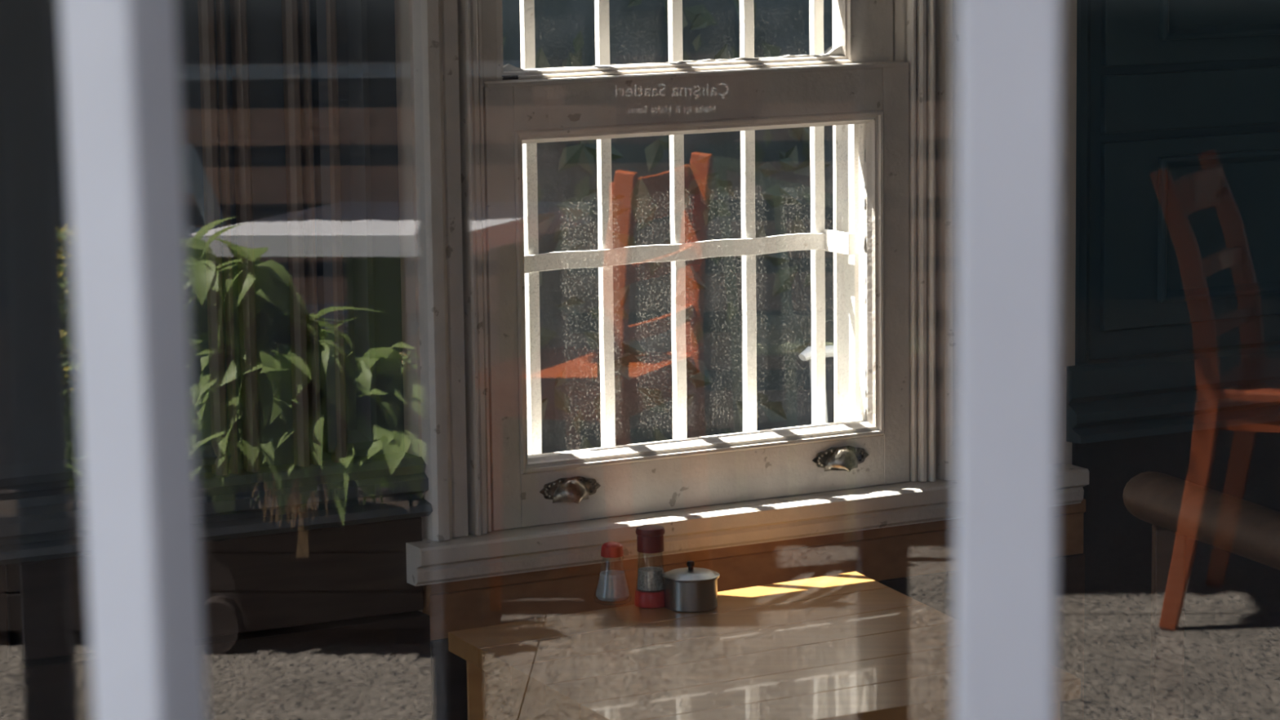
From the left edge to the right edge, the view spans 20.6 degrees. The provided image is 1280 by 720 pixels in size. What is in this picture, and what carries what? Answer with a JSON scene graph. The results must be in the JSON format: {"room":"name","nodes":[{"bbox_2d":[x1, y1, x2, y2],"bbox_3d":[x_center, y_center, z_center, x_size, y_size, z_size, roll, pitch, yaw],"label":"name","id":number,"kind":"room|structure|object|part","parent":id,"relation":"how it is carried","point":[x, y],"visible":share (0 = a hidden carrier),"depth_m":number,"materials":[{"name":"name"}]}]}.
{"room":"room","nodes":[
{"label":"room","id":0,"kind":"room"},
{"bbox_2d":[0,0,1279,719],"bbox_3d":[-0.090,-0.360,5.390,9.100,3.100,0.220,-5,10,-29],"label":"wall","id":1,"kind":"structure","parent":0,"point":[310,496],"depth_m":5.20,"materials":[{"name":"wood"}]},
{"bbox_3d":[-1.189,0.381,4.809,0.660,0.142,0.055,-5,10,-29],"label":"dado panel","id":2,"kind":"part","parent":1,"relation":"part of","materials":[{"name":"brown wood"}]},
{"bbox_3d":[-0.901,-0.675,4.854,0.603,1.720,0.374,0,8,2],"label":"panel","id":3,"kind":"part","parent":1,"relation":"part of","materials":[{"name":"wood"}]},
{"bbox_3d":[-0.610,0.326,5.127,0.626,0.142,0.055,-5,10,-29],"label":"dado panel","id":4,"kind":"part","parent":1,"relation":"part of","materials":[{"name":"brown wood"}]},
{"bbox_3d":[-2.175,0.916,4.330,3.664,0.738,2.243,0,8,2],"label":"skirting panel","id":5,"kind":"part","parent":1,"relation":"part of","materials":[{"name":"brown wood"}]},
{"bbox_3d":[-2.178,0.362,4.245,3.673,0.090,2.254,0,8,2],"label":"dado rail","id":6,"kind":"part","parent":1,"relation":"part of","materials":[{"name":"wood"}]},
{"bbox_3d":[-0.442,-0.718,5.106,0.080,1.720,0.060,0,8,2],"label":"panel","id":7,"kind":"part","parent":1,"relation":"part of","materials":[{"name":"wood"}]},
{"bbox_2d":[482,0,909,530],"bbox_3d":[0.051,-0.409,5.469,0.830,1.330,0.229,-5,10,-29],"label":"window","id":8,"kind":"structure","parent":1,"relation":"in","point":[856,88],"depth_m":5.47,"materials":[{"name":"beige paint"}]},
{"bbox_3d":[-0.100,0.198,5.353,0.105,0.037,0.029,-5,10,-29],"label":"cup handle","id":9,"kind":"part","parent":8,"relation":"part of","materials":[{"name":"silver metal"}]},
{"bbox_3d":[0.064,-0.734,5.404,0.750,0.670,0.035,-5,10,-29],"label":"sash","id":10,"kind":"part","parent":8,"relation":"part of","materials":[{"name":"beige paint"}]},
{"bbox_2d":[519,0,858,454],"bbox_3d":[0.061,-0.417,5.502,0.612,1.225,0.096,-5,10,-29],"label":"window grille","id":11,"kind":"object","parent":8,"relation":"attached to","point":[820,240],"visible":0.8,"depth_m":5.57,"materials":[{"name":"white wood"}]},
{"bbox_3d":[0.325,0.158,5.587,0.105,0.037,0.029,-5,10,-29],"label":"cup handle","id":12,"kind":"part","parent":8,"relation":"part of","materials":[{"name":"silver metal"}]},
{"bbox_2d":[405,0,1088,719],"bbox_3d":[0.167,-0.006,5.533,1.232,2.150,0.188,-5,10,-29],"label":"trim","id":13,"kind":"structure","parent":1,"relation":"attached to","point":[900,536],"depth_m":5.39,"materials":[{"name":"beige paint"}]},
{"bbox_3d":[-0.295,-0.377,5.169,0.062,1.298,0.038,-5,10,-29],"label":"casing","id":14,"kind":"part","parent":13,"relation":"part of","materials":[{"name":"beige paint"}]},
{"bbox_3d":[0.162,0.246,5.566,1.212,0.062,0.188,-5,10,-29],"label":"window sill","id":15,"kind":"part","parent":13,"relation":"part of","materials":[{"name":"beige paint"}]},
{"bbox_3d":[0.205,0.714,5.620,1.200,0.699,0.050,-5,10,-29],"label":"skirting panel","id":16,"kind":"part","parent":13,"relation":"part of","materials":[{"name":"brown wood"}]},
{"bbox_3d":[0.490,-0.451,5.601,0.040,1.298,0.038,-5,10,-29],"label":"casing","id":17,"kind":"part","parent":13,"relation":"part of","materials":[{"name":"beige paint"}]},
{"bbox_3d":[2.315,-0.078,6.701,3.202,0.128,1.968,0,8,2],"label":"dado rail","id":18,"kind":"part","parent":1,"relation":"part of","materials":[{"name":"teal paint"}]},
{"bbox_3d":[2.320,0.420,6.790,3.675,0.885,0.050,-5,10,-29],"label":"panel","id":19,"kind":"part","parent":1,"relation":"part of","materials":[{"name":"teal paint"}]},
{"bbox_3d":[1.052,-0.230,5.996,0.645,0.315,0.025,-5,10,-29],"label":"panel","id":20,"kind":"part","parent":1,"relation":"part of","materials":[{"name":"teal paint"}]},
{"bbox_3d":[1.047,-0.448,5.969,0.645,0.095,0.013,-5,10,-29],"label":"panel","id":21,"kind":"part","parent":1,"relation":"part of","materials":[{"name":"teal paint"}]},
{"bbox_3d":[1.040,-1.152,5.859,0.645,1.300,0.025,-5,10,-29],"label":"panel","id":22,"kind":"part","parent":1,"relation":"part of","materials":[{"name":"teal paint"}]},
{"bbox_3d":[0.188,1.185,5.166,6.800,0.100,5.320,0,8,2],"label":"floor","id":23,"kind":"structure","parent":0,"visible":0},
{"bbox_2d":[448,571,1080,719],"bbox_3d":[0.182,0.778,5.015,0.720,0.750,0.823,-5,9,-24],"label":"dining table","id":24,"kind":"object","parent":23,"relation":"on","point":[849,646],"visible":0.81,"depth_m":4.93,"materials":[{"name":"brown wood"}]},
{"bbox_3d":[-0.219,0.781,5.132,0.050,0.720,0.050,0,8,2],"label":"leg","id":25,"kind":"part","parent":24,"relation":"part of","materials":[{"name":"brown wood"}]},
{"bbox_2d":[593,541,631,605],"bbox_3d":[-0.041,0.317,5.270,0.057,0.092,0.057,0,8,2],"label":"salt shaker","id":26,"kind":"object","parent":24,"relation":"on","point":[612,585],"visible":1,"depth_m":5.25,"materials":[{"name":"clear glass"}]},
{"bbox_2d":[634,524,665,608],"bbox_3d":[0.016,0.306,5.242,0.050,0.122,0.050,0,8,2],"label":"pepper mill","id":27,"kind":"object","parent":24,"relation":"on","point":[650,592],"visible":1,"depth_m":5.23,"materials":[{"name":"red plastic"}]},
{"bbox_2d":[662,560,719,612],"bbox_3d":[0.076,0.333,5.231,0.086,0.070,0.086,0,8,2],"label":"sugar bowl","id":28,"kind":"object","parent":24,"relation":"on","point":[690,588],"visible":1,"depth_m":5.20,"materials":[{"name":"metal"}]},
{"bbox_3d":[0.075,0.305,5.227,0.012,0.013,0.012,0,8,2],"label":"knob","id":29,"kind":"part","parent":28,"relation":"part of","materials":[{"name":"black paint"}]},
{"bbox_3d":[0.075,0.317,5.229,0.086,0.012,0.086,0,8,2],"label":"lid","id":30,"kind":"part","parent":28,"relation":"part of","materials":[{"name":"metal"}]},
{"bbox_3d":[0.550,0.814,4.842,0.050,0.720,0.050,0,8,2],"label":"leg","id":31,"kind":"part","parent":24,"relation":"part of","materials":[{"name":"brown wood"}]},
{"bbox_2d":[1122,471,1279,719],"bbox_3d":[1.388,0.640,5.152,1.200,0.952,0.672,-4,9,-20],"label":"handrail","id":32,"kind":"object","parent":23,"relation":"on","point":[1177,508],"visible":1,"depth_m":5.11,"materials":[{"name":"brown wood"}]},
{"bbox_3d":[0.777,0.677,5.199,0.044,0.880,0.044,0,8,2],"label":"leg","id":33,"kind":"part","parent":32,"relation":"part of","materials":[{"name":"brown wood"}]},
{"bbox_3d":[0.860,0.241,4.895,0.085,0.075,0.672,-4,9,-20],"label":"arm","id":34,"kind":"part","parent":32,"relation":"part of","materials":[{"name":"brown wood"}]},
{"bbox_3d":[-0.143,2.243,-4.639,18.000,0.121,14.000,0,8,2],"label":"floor","id":35,"kind":"structure","parent":0,"visible":0},
{"bbox_2d":[59,0,1061,719],"bbox_3d":[0.050,0.093,1.418,2.200,2.360,0.050,0,8,2],"label":"railing","id":36,"kind":"object","parent":35,"relation":"on","point":[121,61],"visible":1,"depth_m":1.39,"materials":[{"name":"paint"}]},
{"bbox_3d":[-0.201,0.100,1.427,0.057,2.250,0.045,3,9,26],"label":"post","id":37,"kind":"part","parent":36,"relation":"part of","materials":[{"name":"white paint"}]},
{"bbox_3d":[0.147,0.097,1.415,0.050,2.250,0.031,0,8,2],"label":"post","id":38,"kind":"part","parent":36,"relation":"part of","materials":[{"name":"white paint"}]},
{"label":"outside","id":39,"kind":"structure","parent":0,"visible":0},
{"bbox_3d":[-1.687,0.475,9.798,16.512,0.200,14.719,0,8,2],"label":"ground","id":40,"kind":"structure","parent":39,"visible":0},
{"bbox_2d":[502,0,834,453],"bbox_3d":[-0.613,-1.574,7.491,14.000,4.500,0.300,-5,10,-29],"label":"wall","id":41,"kind":"structure","parent":40,"relation":"on","point":[638,33],"depth_m":7.89,"materials":[{"name":"stone"}]},
{"bbox_2d":[502,0,831,453],"bbox_3d":[-0.475,-0.739,7.373,5.258,2.972,0.238,-5,10,-29],"label":"ivy","id":42,"kind":"object","parent":41,"relation":"attached to","point":[575,208],"visible":0.15,"depth_m":7.80,"materials":[{"name":"green plant"}]},
{"bbox_2d":[799,345,833,422],"bbox_3d":[0.632,0.293,6.569,0.489,1.046,0.501,-5,10,-29],"label":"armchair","id":43,"kind":"object","parent":40,"relation":"on","point":[805,355],"visible":0.07,"depth_m":6.62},
{"bbox_3d":[0.480,-0.026,6.702,0.403,0.029,0.041,-5,10,-28],"label":"arm","id":44,"kind":"part","parent":43,"relation":"part of"},
{"bbox_3d":[0.343,0.392,6.687,0.043,0.822,0.027,-5,10,-29],"label":"leg","id":45,"kind":"part","parent":43,"relation":"part of","materials":[{"name":"white"}]}
]}

